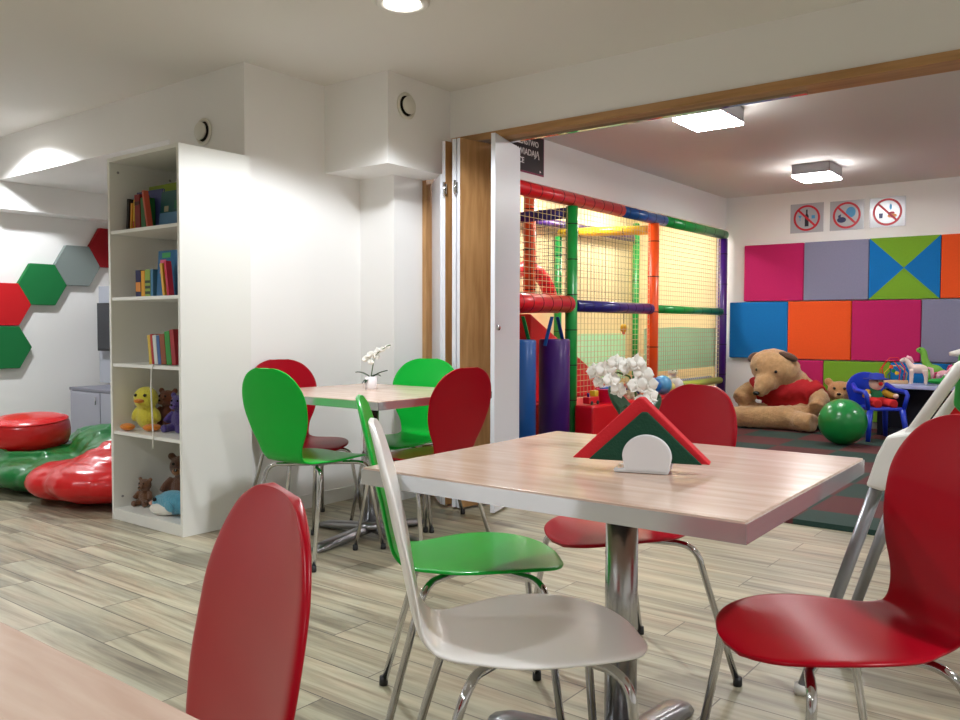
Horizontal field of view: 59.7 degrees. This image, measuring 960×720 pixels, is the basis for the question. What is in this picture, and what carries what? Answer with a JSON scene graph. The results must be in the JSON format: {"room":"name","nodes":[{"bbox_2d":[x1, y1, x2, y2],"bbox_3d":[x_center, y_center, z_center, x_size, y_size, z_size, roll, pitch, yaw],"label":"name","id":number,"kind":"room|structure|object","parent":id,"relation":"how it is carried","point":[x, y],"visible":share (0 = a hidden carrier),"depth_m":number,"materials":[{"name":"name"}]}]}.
{"room":"family cafe","nodes":[
{"label":"family cafe","id":0,"kind":"room"},
{"bbox_2d":[0,181,107,222],"bbox_3d":[-3.376,-1.277,6.865,0.200,0.210,1.160,2,3,38],"label":"beam","id":1,"kind":"structure","parent":0,"point":[20,198],"depth_m":6.68,"materials":[{"name":"white paint"}]},
{"bbox_2d":[0,212,109,423],"bbox_3d":[-5.240,-0.376,4.737,0.100,2.480,7.100,2,3,38],"label":"wall","id":2,"kind":"structure","parent":0,"point":[64,353],"depth_m":6.88,"materials":[{"name":"white paint"}]},
{"bbox_2d":[0,283,30,325],"bbox_3d":[-3.729,-0.437,6.569,0.045,0.333,0.382,2,3,38],"label":"wall panel","id":3,"kind":"object","parent":2,"relation":"attached to","point":[14,304],"visible":1,"depth_m":6.59,"materials":[{"name":"red fabric"}]},
{"bbox_2d":[0,326,31,368],"bbox_3d":[-3.730,-0.099,6.583,0.045,0.333,0.382,2,3,38],"label":"wall panel","id":4,"kind":"object","parent":2,"relation":"attached to","point":[15,347],"visible":1,"depth_m":6.60,"materials":[{"name":"green fabric"}]},
{"bbox_2d":[17,263,66,304],"bbox_3d":[-3.553,-0.612,6.790,0.045,0.333,0.382,2,3,38],"label":"wall panel","id":5,"kind":"object","parent":2,"relation":"attached to","point":[42,284],"visible":1,"depth_m":6.77,"materials":[{"name":"green fabric"}]},
{"bbox_2d":[53,245,99,285],"bbox_3d":[-3.376,-0.787,7.011,0.045,0.333,0.382,2,3,38],"label":"wall panel","id":6,"kind":"object","parent":2,"relation":"attached to","point":[77,265],"visible":1,"depth_m":6.99,"materials":[{"name":"grey fabric"}]},
{"bbox_2d":[87,228,108,267],"bbox_3d":[-3.199,-0.963,7.233,0.045,0.333,0.382,2,3,38],"label":"wall panel","id":7,"kind":"object","parent":2,"relation":"attached to","point":[98,245],"visible":0.48,"depth_m":7.15,"materials":[{"name":"red fabric"}]},
{"bbox_2d":[169,125,230,152],"bbox_3d":[-1.559,-0.214,4.849,0.595,2.165,0.129,2,3,38],"label":"wall","id":8,"kind":"structure","parent":0,"point":[220,139],"depth_m":4.66,"materials":[{"name":"white paint"}]},
{"bbox_2d":[0,66,230,194],"bbox_3d":[-2.230,-1.501,5.970,3.095,0.315,1.160,2,3,38],"label":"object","id":9,"kind":"structure","parent":8,"relation":"attached to","point":[72,152],"depth_m":5.39,"materials":[{"name":"white paint"}]},
{"bbox_2d":[194,118,211,144],"bbox_3d":[-1.567,-1.287,4.707,0.152,0.152,0.037,2,3,38],"label":"air vent","id":10,"kind":"object","parent":8,"relation":"in","point":[202,130],"visible":1,"depth_m":4.69,"materials":[{"name":"white plastic"}]},
{"bbox_2d":[230,62,360,495],"bbox_3d":[-1.054,-0.373,4.911,0.120,2.480,0.856,2,3,38],"label":"wall","id":11,"kind":"structure","parent":0,"point":[305,219],"depth_m":4.83,"materials":[{"name":"white paint"}]},
{"bbox_2d":[298,483,360,508],"bbox_3d":[-1.001,0.828,4.921,0.015,0.080,0.846,2,3,38],"label":"baseboard","id":12,"kind":"structure","parent":11,"relation":"attached to","point":[343,493],"depth_m":5.06,"materials":[{"name":"white"}]},
{"bbox_2d":[325,70,449,180],"bbox_3d":[-0.548,-1.362,5.003,0.515,0.508,0.539,2,3,38],"label":"bulkhead","id":13,"kind":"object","parent":11,"relation":"attached to","point":[366,135],"depth_m":4.82,"materials":[{"name":"white paint"}]},
{"bbox_2d":[397,92,415,119],"bbox_3d":[-0.406,-1.438,4.731,0.037,0.152,0.152,2,3,38],"label":"air vent","id":14,"kind":"object","parent":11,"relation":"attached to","point":[406,106],"visible":1,"depth_m":4.71,"materials":[{"name":"white plastic"}]},
{"bbox_2d":[360,175,435,499],"bbox_3d":[-0.554,-0.388,5.320,0.409,2.480,0.404,2,3,38],"label":"wall pillar","id":15,"kind":"structure","parent":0,"point":[391,205],"depth_m":5.12,"materials":[{"name":"white paint"}]},
{"bbox_2d":[422,179,433,494],"bbox_3d":[-0.327,-0.140,5.263,0.034,1.990,0.070,2,3,38],"label":"door frame","id":16,"kind":"structure","parent":15,"relation":"attached to","point":[426,184],"depth_m":5.22,"materials":[{"name":"brown wood"}]},
{"bbox_2d":[0,0,864,136],"bbox_3d":[-1.522,-1.535,1.645,9.700,0.100,7.030,2,3,38],"label":"ceiling","id":17,"kind":"structure","parent":0,"point":[59,59],"depth_m":4.10,"materials":[{"name":"white paint"}]},
{"bbox_2d":[375,0,429,13],"bbox_3d":[-0.337,-1.551,3.637,0.236,0.019,0.236,2,3,38],"label":"recessed light","id":18,"kind":"object","parent":17,"relation":"in","point":[391,6],"visible":1,"depth_m":3.67,"materials":[{"name":"white plastic"}]},
{"bbox_2d":[384,0,419,8],"bbox_3d":[-0.337,-1.557,3.636,0.156,0.003,0.156,2,3,38],"label":"diffuser","id":19,"kind":"object","parent":18,"relation":"attached to","point":[388,4],"depth_m":3.67,"materials":[{"name":"white"}]},
{"bbox_2d":[0,488,959,719],"bbox_3d":[0.184,0.962,3.879,9.800,0.100,12.500,2,3,38],"label":"floor","id":20,"kind":"structure","parent":0,"point":[121,599],"depth_m":3.16,"materials":[{"name":"brown wood"}]},
{"bbox_2d":[0,423,110,490],"bbox_3d":[-2.804,0.614,5.666,1.703,0.440,1.028,2,3,40],"label":"bean bag","id":21,"kind":"object","parent":20,"relation":"on","point":[15,466],"visible":0.27,"depth_m":5.32,"materials":[{"name":"green leather"}]},
{"bbox_2d":[0,412,70,451],"bbox_3d":[-3.046,0.479,5.657,0.508,0.230,0.507,-1,3,-29],"label":"pouf","id":22,"kind":"object","parent":21,"relation":"on","point":[25,431],"visible":0.98,"depth_m":5.49,"materials":[{"name":"red leather"}]},
{"bbox_2d":[24,440,111,503],"bbox_3d":[-2.303,0.671,5.041,0.826,0.357,0.674,1,3,26],"label":"bean bag","id":23,"kind":"object","parent":20,"relation":"on","point":[86,478],"visible":0.62,"depth_m":4.78,"materials":[{"name":"red leather"}]},
{"bbox_2d":[69,385,110,433],"bbox_3d":[-2.569,0.514,6.449,1.424,0.578,0.519,2,3,38],"label":"base cabinet","id":24,"kind":"object","parent":20,"relation":"on","point":[90,405],"visible":0.19,"depth_m":6.51,"materials":[{"name":"grey"}]},
{"bbox_2d":[99,286,109,382],"bbox_3d":[-2.589,-0.198,6.645,1.630,0.815,0.030,2,3,38],"label":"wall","id":25,"kind":"structure","parent":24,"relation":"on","point":[103,290],"depth_m":7.08,"materials":[{"name":"white paint"}]},
{"bbox_2d":[97,303,109,350],"bbox_3d":[-2.843,-0.266,6.780,0.900,0.400,0.062,2,3,38],"label":"television","id":26,"kind":"object","parent":25,"relation":"attached to","point":[103,325],"visible":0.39,"depth_m":6.96,"materials":[{"name":"black plastic"}]},
{"bbox_2d":[0,622,198,719],"bbox_3d":[-0.717,0.672,0.541,0.904,0.740,0.862,2,3,38],"label":"cafe table","id":27,"kind":"object","parent":20,"relation":"on","point":[39,681],"visible":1,"depth_m":0.75,"materials":[{"name":"brown wood"}]},
{"bbox_2d":[107,142,251,537],"bbox_3d":[-1.632,-0.106,4.551,0.680,1.972,0.425,2,3,38],"label":"bookcase","id":28,"kind":"object","parent":20,"relation":"on","point":[210,312],"visible":0.97,"depth_m":4.41,"materials":[{"name":"white laminate"}]},
{"bbox_2d":[120,386,160,430],"bbox_3d":[-1.849,0.267,4.609,0.244,0.240,0.163,1,2,12],"label":"plush duckling","id":29,"kind":"object","parent":28,"relation":"on","point":[141,414],"visible":0.95,"depth_m":4.59,"materials":[{"name":"yellow fabric"}]},
{"bbox_2d":[131,477,152,506],"bbox_3d":[-1.878,0.735,4.676,0.124,0.155,0.094,1,2,18],"label":"teddy bear","id":30,"kind":"object","parent":28,"relation":"on","point":[144,496],"visible":0.95,"depth_m":4.66},
{"bbox_2d":[134,194,149,227],"bbox_3d":[-1.829,-0.797,4.534,0.058,0.192,0.061,2,3,38],"label":"book","id":31,"kind":"object","parent":28,"relation":"on","point":[137,204],"visible":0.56,"depth_m":4.51,"materials":[{"name":"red paper"}]},
{"bbox_2d":[142,190,152,226],"bbox_3d":[-1.764,-0.799,4.441,0.058,0.203,0.030,2,3,38],"label":"book","id":32,"kind":"object","parent":28,"relation":"on","point":[145,195],"visible":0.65,"depth_m":4.43,"materials":[{"name":"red paper"}]},
{"bbox_2d":[140,198,155,226],"bbox_3d":[-1.784,-0.785,4.501,0.047,0.172,0.060,2,3,38],"label":"book","id":33,"kind":"object","parent":28,"relation":"on","point":[152,200],"visible":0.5,"depth_m":4.49,"materials":[{"name":"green paper"}]},
{"bbox_2d":[145,269,150,295],"bbox_3d":[-1.745,-0.412,4.509,0.050,0.145,0.101,2,3,38],"label":"book","id":34,"kind":"object","parent":28,"relation":"on","point":[147,272],"visible":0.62,"depth_m":4.47,"materials":[{"name":"beige paper"}]},
{"bbox_2d":[137,188,164,224],"bbox_3d":[-1.815,-0.816,4.586,0.260,0.225,0.039,2,3,38],"label":"book","id":35,"kind":"object","parent":28,"relation":"on","point":[157,193],"visible":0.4,"depth_m":4.53,"materials":[{"name":"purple paper"}]},
{"bbox_2d":[150,364,153,447],"bbox_3d":[-1.700,0.240,4.344,0.018,0.437,0.017,1,2,19],"label":"cord","id":36,"kind":"object","parent":28,"relation":"hanging from","point":[152,364],"visible":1,"depth_m":4.34,"materials":[{"name":"white plastic"}]},
{"bbox_2d":[150,269,157,295],"bbox_3d":[-1.712,-0.411,4.485,0.024,0.145,0.100,2,3,38],"label":"book","id":37,"kind":"object","parent":28,"relation":"on","point":[153,272],"visible":0.33,"depth_m":4.45,"materials":[{"name":"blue paper"}]},
{"bbox_2d":[159,334,166,364],"bbox_3d":[-1.632,-0.059,4.449,0.064,0.164,0.120,2,3,38],"label":"book","id":38,"kind":"object","parent":28,"relation":"on","point":[161,336],"visible":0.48,"depth_m":4.40,"materials":[{"name":"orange paper"}]},
{"bbox_2d":[149,182,176,191],"bbox_3d":[-1.743,-0.835,4.605,0.300,0.262,0.038,2,3,38],"label":"book","id":39,"kind":"object","parent":28,"relation":"on","point":[171,186],"visible":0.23,"depth_m":4.59,"materials":[{"name":"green paper"}]},
{"bbox_2d":[160,263,166,295],"bbox_3d":[-1.618,-0.414,4.298,0.044,0.166,0.030,2,3,38],"label":"book","id":40,"kind":"object","parent":28,"relation":"on","point":[162,270],"visible":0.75,"depth_m":4.29,"materials":[{"name":"beige paper"}]},
{"bbox_2d":[149,490,180,514],"bbox_3d":[-1.615,0.758,4.428,0.352,0.132,0.140,1,3,26],"label":"fish","id":41,"kind":"object","parent":28,"relation":"on","point":[167,502],"visible":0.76,"depth_m":4.39},
{"bbox_2d":[157,250,177,295],"bbox_3d":[-1.615,-0.452,4.354,0.190,0.237,0.034,2,3,38],"label":"book","id":42,"kind":"object","parent":28,"relation":"on","point":[168,255],"visible":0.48,"depth_m":4.34,"materials":[{"name":"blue paper"}]},
{"bbox_2d":[157,388,177,425],"bbox_3d":[-1.777,0.270,4.736,0.175,0.219,0.133,1,2,20],"label":"teddy bear","id":43,"kind":"object","parent":28,"relation":"on","point":[164,399],"visible":0.49,"depth_m":4.72},
{"bbox_2d":[159,190,176,224],"bbox_3d":[-1.605,-0.796,4.408,0.260,0.200,0.035,2,3,38],"label":"book","id":44,"kind":"object","parent":28,"relation":"on","point":[168,209],"visible":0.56,"depth_m":4.43,"materials":[{"name":"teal paper"}]},
{"bbox_2d":[164,331,171,364],"bbox_3d":[-1.593,-0.065,4.418,0.065,0.179,0.120,2,3,38],"label":"book","id":45,"kind":"object","parent":28,"relation":"on","point":[166,333],"visible":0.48,"depth_m":4.37,"materials":[{"name":"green paper"}]},
{"bbox_2d":[164,261,173,294],"bbox_3d":[-1.588,-0.418,4.274,0.044,0.176,0.030,2,3,38],"label":"book","id":46,"kind":"object","parent":28,"relation":"on","point":[167,264],"visible":0.96,"depth_m":4.27,"materials":[{"name":"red paper"}]},
{"bbox_2d":[159,453,179,491],"bbox_3d":[-1.686,0.669,4.716,0.226,0.283,0.172,0,2,3],"label":"teddy bear","id":47,"kind":"object","parent":28,"relation":"on","point":[171,483],"visible":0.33,"depth_m":4.70},
{"bbox_2d":[160,392,179,432],"bbox_3d":[-1.632,0.283,4.524,0.168,0.210,0.128,1,2,21],"label":"teddy bear","id":48,"kind":"object","parent":28,"relation":"on","point":[172,417],"visible":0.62,"depth_m":4.51},
{"bbox_2d":[169,329,178,364],"bbox_3d":[-1.559,-0.068,4.391,0.057,0.188,0.120,2,3,38],"label":"book","id":49,"kind":"object","parent":28,"relation":"on","point":[174,344],"visible":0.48,"depth_m":4.34,"materials":[{"name":"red paper"}]},
{"bbox_2d":[186,482,311,719],"bbox_3d":[-0.458,0.591,0.828,0.553,0.880,0.497,-1,3,-29],"label":"cafe chair","id":50,"kind":"object","parent":20,"relation":"on","point":[249,641],"visible":1,"depth_m":0.93,"materials":[{"name":"red plastic"}]},
{"bbox_2d":[252,359,363,518],"bbox_3d":[-0.951,0.445,4.479,0.497,0.880,0.553,-2,3,-39],"label":"cafe chair","id":51,"kind":"object","parent":20,"relation":"on","point":[296,370],"visible":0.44,"depth_m":4.62,"materials":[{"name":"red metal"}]},
{"bbox_2d":[242,368,385,572],"bbox_3d":[-0.796,0.467,3.923,0.497,0.880,0.553,2,3,34],"label":"cafe chair","id":52,"kind":"object","parent":20,"relation":"on","point":[275,407],"visible":0.98,"depth_m":3.74,"materials":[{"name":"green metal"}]},
{"bbox_2d":[300,383,491,552],"bbox_3d":[-0.550,0.526,4.231,0.909,0.740,0.819,2,3,38],"label":"cafe table","id":53,"kind":"object","parent":20,"relation":"on","point":[386,396],"visible":0.59,"depth_m":4.07,"materials":[{"name":"brown wood"}]},
{"bbox_2d":[355,344,391,388],"bbox_3d":[-0.552,0.032,4.351,0.181,0.237,0.082,-1,2,-16],"label":"potted orchid","id":54,"kind":"object","parent":53,"relation":"on","point":[370,381],"visible":1,"depth_m":4.34,"materials":[{"name":"white plant"}]},
{"bbox_2d":[350,358,464,532],"bbox_3d":[-0.389,0.440,4.623,0.497,0.880,0.553,1,2,19],"label":"cafe chair","id":55,"kind":"object","parent":20,"relation":"on","point":[424,372],"visible":0.61,"depth_m":4.81,"materials":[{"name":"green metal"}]},
{"bbox_2d":[353,367,490,550],"bbox_3d":[-0.252,0.466,3.984,0.553,0.880,0.497,2,3,42],"label":"cafe chair","id":56,"kind":"object","parent":20,"relation":"on","point":[459,403],"visible":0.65,"depth_m":3.82,"materials":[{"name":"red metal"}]},
{"bbox_2d":[355,394,564,719],"bbox_3d":[-0.054,0.535,2.257,0.553,0.880,0.497,0,2,-5],"label":"cafe chair","id":57,"kind":"object","parent":20,"relation":"on","point":[474,553],"visible":0.82,"depth_m":2.19,"materials":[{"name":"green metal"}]},
{"bbox_2d":[368,418,647,719],"bbox_3d":[0.055,0.558,1.688,0.553,0.880,0.497,0,2,-6],"label":"cafe chair","id":58,"kind":"object","parent":20,"relation":"on","point":[518,631],"visible":1,"depth_m":1.65,"materials":[{"name":"white wood"}]},
{"bbox_2d":[361,431,864,719],"bbox_3d":[0.342,0.616,2.025,0.897,0.740,0.861,2,3,37],"label":"cafe table","id":59,"kind":"object","parent":20,"relation":"on","point":[743,494],"visible":0.96,"depth_m":1.82,"materials":[{"name":"brown wood"}]},
{"bbox_2d":[586,353,661,413],"bbox_3d":[0.402,0.108,2.219,0.158,0.259,0.199,2,3,44],"label":"potted orchid","id":60,"kind":"object","parent":59,"relation":"on","point":[644,382],"visible":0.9,"depth_m":2.18,"materials":[{"name":"white plant"}]},
{"bbox_2d":[614,434,672,474],"bbox_3d":[0.372,0.207,1.889,0.128,0.087,0.073,1,2,20],"label":"napkin holder","id":61,"kind":"object","parent":59,"relation":"on","point":[647,454],"visible":0.78,"depth_m":1.85,"materials":[{"name":"white plastic"}]},
{"bbox_2d":[573,397,710,464],"bbox_3d":[0.365,0.155,1.895,0.305,0.142,0.043,1,2,20],"label":"napkin stack","id":62,"kind":"object","parent":61,"relation":"in","point":[641,404],"visible":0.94,"depth_m":1.88,"materials":[{"name":"red"}]},
{"bbox_2d":[589,412,701,464],"bbox_3d":[0.367,0.172,1.866,0.249,0.112,0.008,1,2,20],"label":"napkin stack","id":63,"kind":"object","parent":61,"relation":"in","point":[644,423],"visible":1,"depth_m":1.86,"materials":[{"name":"green"}]},
{"bbox_2d":[519,180,728,434],"bbox_3d":[0.899,-0.407,7.790,1.361,2.270,5.040,2,3,38],"label":"climbing gym","id":64,"kind":"object","parent":20,"relation":"on","point":[669,348],"visible":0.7,"depth_m":8.00,"materials":[{"name":"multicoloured plastic"}]},
{"bbox_2d":[519,316,535,437],"bbox_3d":[0.298,0.226,6.318,0.246,1.116,0.246,0,2,-7],"label":"bag","id":65,"kind":"object","parent":64,"relation":"hanging from","point":[527,347],"visible":0.29,"depth_m":6.21,"materials":[{"name":"blue"}]},
{"bbox_2d":[539,317,569,433],"bbox_3d":[0.595,0.212,6.702,0.246,1.116,0.246,0,2,-7],"label":"bag","id":66,"kind":"object","parent":64,"relation":"hanging from","point":[554,354],"visible":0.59,"depth_m":6.60,"materials":[{"name":"purple"}]},
{"bbox_2d":[583,390,598,404],"bbox_3d":[0.915,0.308,6.868,0.073,0.112,0.160,2,3,38],"label":"train","id":67,"kind":"object","parent":64,"relation":"on","point":[593,398],"visible":1,"depth_m":6.85,"materials":[{"name":"red plastic"}]},
{"bbox_2d":[596,385,611,402],"bbox_3d":[1.071,0.285,7.076,0.189,0.144,0.189,2,3,38],"label":"basket","id":68,"kind":"object","parent":64,"relation":"on","point":[603,394],"visible":0.56,"depth_m":7.01,"materials":[{"name":"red plastic"}]},
{"bbox_2d":[575,393,667,434],"bbox_3d":[1.448,0.538,7.578,0.185,0.399,1.980,2,3,38],"label":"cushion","id":69,"kind":"object","parent":64,"relation":"on","point":[589,419],"depth_m":6.82,"materials":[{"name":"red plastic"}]},
{"bbox_2d":[656,375,671,393],"bbox_3d":[1.726,0.235,7.921,0.178,0.180,0.176,2,3,38],"label":"ball","id":70,"kind":"object","parent":64,"relation":"on","point":[666,383],"visible":0.73,"depth_m":7.85,"materials":[{"name":"paint"}]},
{"bbox_2d":[533,384,741,686],"bbox_3d":[0.472,0.523,2.588,0.553,0.880,0.497,-1,3,-26],"label":"cafe chair","id":71,"kind":"object","parent":20,"relation":"on","point":[704,414],"visible":0.52,"depth_m":2.58,"materials":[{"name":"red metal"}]},
{"bbox_2d":[736,426,890,535],"bbox_3d":[3.934,0.832,5.741,5.950,0.029,4.640,2,3,38],"label":"play mat","id":72,"kind":"object","parent":20,"relation":"on","point":[840,510],"visible":0.02,"depth_m":6.73,"materials":[{"name":"rubber"}]},
{"bbox_2d":[733,348,829,431],"bbox_3d":[3.131,0.294,8.688,0.989,0.828,0.792,2,3,38],"label":"teddy bear","id":73,"kind":"object","parent":72,"relation":"on","point":[791,400],"visible":0.96,"depth_m":8.49},
{"bbox_2d":[824,378,848,399],"bbox_3d":[3.654,0.445,8.511,0.408,0.512,0.311,1,3,26],"label":"teddy bear","id":74,"kind":"object","parent":72,"relation":"on","point":[836,390],"visible":0.34,"depth_m":8.47},
{"bbox_2d":[818,399,867,444],"bbox_3d":[3.207,0.545,7.406,0.408,0.408,0.408,2,3,38],"label":"ball","id":75,"kind":"object","parent":72,"relation":"on","point":[840,421],"visible":1,"depth_m":7.26,"materials":[{"name":"green plastic"}]},
{"bbox_2d":[846,372,909,441],"bbox_3d":[3.696,0.429,7.807,0.422,0.617,0.470,0,2,-2],"label":"child chair","id":76,"kind":"object","parent":72,"relation":"on","point":[856,385],"visible":0.69,"depth_m":7.84,"materials":[{"name":"blue plastic"}]},
{"bbox_2d":[862,373,898,407],"bbox_3d":[3.698,0.279,7.774,0.308,0.321,0.303,0,2,-2],"label":"doll","id":77,"kind":"object","parent":76,"relation":"on","point":[876,380],"visible":0.88,"depth_m":7.75,"materials":[{"name":"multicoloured fabric"}]},
{"bbox_2d":[877,383,954,434],"bbox_3d":[4.450,0.488,7.859,1.320,0.492,0.440,2,3,38],"label":"table","id":78,"kind":"object","parent":72,"relation":"on","point":[919,393],"visible":0.3,"depth_m":8.13,"materials":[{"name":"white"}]},
{"bbox_2d":[879,357,907,383],"bbox_3d":[4.038,0.100,8.176,0.260,0.254,0.160,1,3,26],"label":"bead maze","id":79,"kind":"object","parent":78,"relation":"on","point":[903,377],"visible":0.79,"depth_m":8.15,"materials":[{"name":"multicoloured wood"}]},
{"bbox_2d":[900,355,933,384],"bbox_3d":[4.137,0.092,7.929,0.296,0.272,0.094,1,3,27],"label":"pony","id":80,"kind":"object","parent":78,"relation":"on","point":[913,368],"visible":1,"depth_m":7.91,"materials":[{"name":"beige"}]},
{"bbox_2d":[916,347,945,379],"bbox_3d":[4.385,0.048,8.072,0.325,0.338,0.139,1,3,26],"label":"dinosaur","id":81,"kind":"object","parent":78,"relation":"on","point":[924,356],"visible":0.43,"depth_m":8.07,"materials":[{"name":"green plastic"}]},
{"bbox_2d":[700,414,959,719],"bbox_3d":[0.768,0.559,1.716,0.553,0.880,0.497,0,2,-10],"label":"cafe chair","id":82,"kind":"object","parent":20,"relation":"on","point":[916,623],"visible":1,"depth_m":1.76,"materials":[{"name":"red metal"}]},
{"bbox_2d":[794,355,959,695],"bbox_3d":[1.449,0.330,2.268,1.028,1.295,0.460,2,3,38],"label":"high chair","id":83,"kind":"object","parent":20,"relation":"on","point":[876,483],"visible":0.49,"depth_m":2.31,"materials":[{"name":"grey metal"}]},
{"bbox_2d":[520,195,635,383],"bbox_3d":[0.271,-0.527,8.246,0.120,2.530,5.200,2,3,38],"label":"wall","id":84,"kind":"structure","parent":0,"point":[543,318],"depth_m":9.47,"materials":[{"name":"yellow"}]},
{"bbox_2d":[520,140,726,229],"bbox_3d":[1.165,-1.583,7.502,0.110,0.355,5.220,2,3,38],"label":"wall","id":85,"kind":"structure","parent":0,"point":[567,169],"depth_m":7.60,"materials":[{"name":"white paint"}]},
{"bbox_2d":[513,138,543,176],"bbox_3d":[0.272,-1.569,6.248,0.008,0.300,0.745,2,3,38],"label":"wall sign","id":86,"kind":"object","parent":85,"relation":"attached to","point":[531,151],"visible":0.4,"depth_m":6.41,"materials":[{"name":"black plastic"}]},
{"bbox_2d":[450,0,959,141],"bbox_3d":[2.099,-1.429,3.388,6.096,0.333,0.150,2,3,38],"label":"wall header","id":87,"kind":"structure","parent":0,"point":[867,32],"depth_m":4.02,"materials":[{"name":"white paint"}]},
{"bbox_2d":[452,49,959,142],"bbox_3d":[2.194,-1.239,3.318,5.850,0.040,0.167,2,3,38],"label":"door frame","id":88,"kind":"structure","parent":0,"point":[948,61],"depth_m":3.89,"materials":[{"name":"brown wood"}]},
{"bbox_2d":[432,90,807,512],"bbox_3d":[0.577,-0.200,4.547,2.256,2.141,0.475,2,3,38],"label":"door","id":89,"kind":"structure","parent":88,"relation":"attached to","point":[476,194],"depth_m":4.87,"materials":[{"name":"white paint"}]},
{"bbox_2d":[542,70,959,197],"bbox_3d":[3.132,-1.744,5.942,7.600,0.100,5.470,2,3,38],"label":"ceiling","id":90,"kind":"structure","parent":0,"point":[904,130],"depth_m":6.63,"materials":[{"name":"white paint"}]},
{"bbox_2d":[673,106,743,131],"bbox_3d":[1.514,-1.627,5.547,0.330,0.112,0.400,2,3,38],"label":"ceiling lamp","id":91,"kind":"object","parent":90,"relation":"attached to","point":[732,116],"visible":0.74,"depth_m":5.49,"materials":[{"name":"grey plastic"}]},
{"bbox_2d":[792,161,841,182],"bbox_3d":[3.059,-1.704,7.600,0.330,0.112,0.400,2,3,38],"label":"ceiling lamp","id":92,"kind":"object","parent":90,"relation":"attached to","point":[821,171],"visible":1,"depth_m":7.48,"materials":[{"name":"grey"}]},
{"bbox_2d":[792,171,841,182],"bbox_3d":[3.059,-1.657,7.602,0.326,0.017,0.396,2,3,38],"label":"diffuser","id":93,"kind":"object","parent":92,"relation":"attached to","point":[803,176],"depth_m":7.52,"materials":[{"name":"white"}]},
{"bbox_2d":[636,177,959,428],"bbox_3d":[4.765,-0.510,8.109,7.600,2.530,0.120,2,3,38],"label":"wall","id":94,"kind":"structure","parent":0,"point":[932,205],"depth_m":9.32,"materials":[{"name":"white paint"}]},
{"bbox_2d":[729,302,787,357],"bbox_3d":[3.099,-0.333,9.321,0.646,0.621,0.050,2,3,38],"label":"wall panel","id":95,"kind":"object","parent":94,"relation":"attached to","point":[754,326],"visible":0.76,"depth_m":9.30,"materials":[{"name":"blue fabric"}]},
{"bbox_2d":[744,243,804,301],"bbox_3d":[3.227,-0.958,9.198,0.646,0.621,0.050,2,3,38],"label":"wall panel","id":96,"kind":"object","parent":94,"relation":"attached to","point":[772,272],"visible":1,"depth_m":9.17,"materials":[{"name":"fabric"}]},
{"bbox_2d":[790,202,823,233],"bbox_3d":[3.507,-1.524,8.986,0.345,0.310,0.009,2,3,38],"label":"prohibition sign","id":97,"kind":"object","parent":94,"relation":"attached to","point":[809,217],"visible":1,"depth_m":8.98,"materials":[{"name":"grey paper"}]},
{"bbox_2d":[797,360,823,384],"bbox_3d":[3.398,0.309,9.114,0.646,0.621,0.050,2,3,38],"label":"wall panel","id":98,"kind":"object","parent":94,"relation":"attached to","point":[814,369],"visible":0.2,"depth_m":8.95,"materials":[{"name":"fabric"}]},
{"bbox_2d":[788,301,851,359],"bbox_3d":[3.615,-0.316,8.922,0.646,0.621,0.050,2,3,38],"label":"wall panel","id":99,"kind":"object","parent":94,"relation":"attached to","point":[819,330],"visible":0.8,"depth_m":8.89,"materials":[{"name":"orange fabric"}]},
{"bbox_2d":[804,239,869,300],"bbox_3d":[3.743,-0.941,8.800,0.646,0.621,0.050,2,3,38],"label":"wall panel","id":100,"kind":"object","parent":94,"relation":"attached to","point":[833,270],"visible":1,"depth_m":8.77,"materials":[{"name":"grey fabric"}]},
{"bbox_2d":[830,199,863,230],"bbox_3d":[3.828,-1.511,8.739,0.335,0.305,0.009,2,3,38],"label":"prohibition sign","id":101,"kind":"object","parent":94,"relation":"attached to","point":[849,214],"visible":1,"depth_m":8.73,"materials":[{"name":"grey paper"}]},
{"bbox_2d":[823,361,890,422],"bbox_3d":[3.914,0.326,8.715,0.646,0.621,0.050,2,3,38],"label":"wall panel","id":102,"kind":"object","parent":94,"relation":"attached to","point":[834,370],"visible":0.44,"depth_m":8.73,"materials":[{"name":"fabric"}]},
{"bbox_2d":[851,300,921,361],"bbox_3d":[4.131,-0.299,8.524,0.646,0.621,0.050,2,3,38],"label":"wall panel","id":103,"kind":"object","parent":94,"relation":"attached to","point":[882,330],"visible":0.99,"depth_m":8.50,"materials":[{"name":"fabric"}]},
{"bbox_2d":[869,196,905,227],"bbox_3d":[4.136,-1.503,8.500,0.335,0.300,0.009,2,3,38],"label":"prohibition sign","id":104,"kind":"object","parent":94,"relation":"attached to","point":[885,211],"visible":1,"depth_m":8.50,"materials":[{"name":"grey"}]},
{"bbox_2d":[869,235,941,299],"bbox_3d":[4.259,-0.924,8.401,0.646,0.621,0.050,2,3,38],"label":"wall panel","id":105,"kind":"object","parent":94,"relation":"attached to","point":[909,267],"visible":1,"depth_m":8.37,"materials":[{"name":"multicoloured fabric"}]},
{"bbox_2d":[890,362,950,383],"bbox_3d":[4.430,0.343,8.317,0.646,0.621,0.050,2,3,38],"label":"wall panel","id":106,"kind":"object","parent":94,"relation":"attached to","point":[918,377],"visible":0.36,"depth_m":8.39,"materials":[{"name":"blue fabric"}]},
{"bbox_2d":[921,299,959,362],"bbox_3d":[4.646,-0.281,8.126,0.646,0.621,0.050,2,3,38],"label":"wall panel","id":107,"kind":"object","parent":94,"relation":"attached to","point":[940,327],"visible":0.85,"depth_m":8.20,"materials":[{"name":"grey fabric"}]},
{"bbox_2d":[940,234,959,297],"bbox_3d":[4.775,-0.907,8.003,0.646,0.621,0.050,2,3,38],"label":"wall panel","id":108,"kind":"object","parent":94,"relation":"attached to","point":[950,251],"visible":1,"depth_m":8.13,"materials":[{"name":"orange fabric"}]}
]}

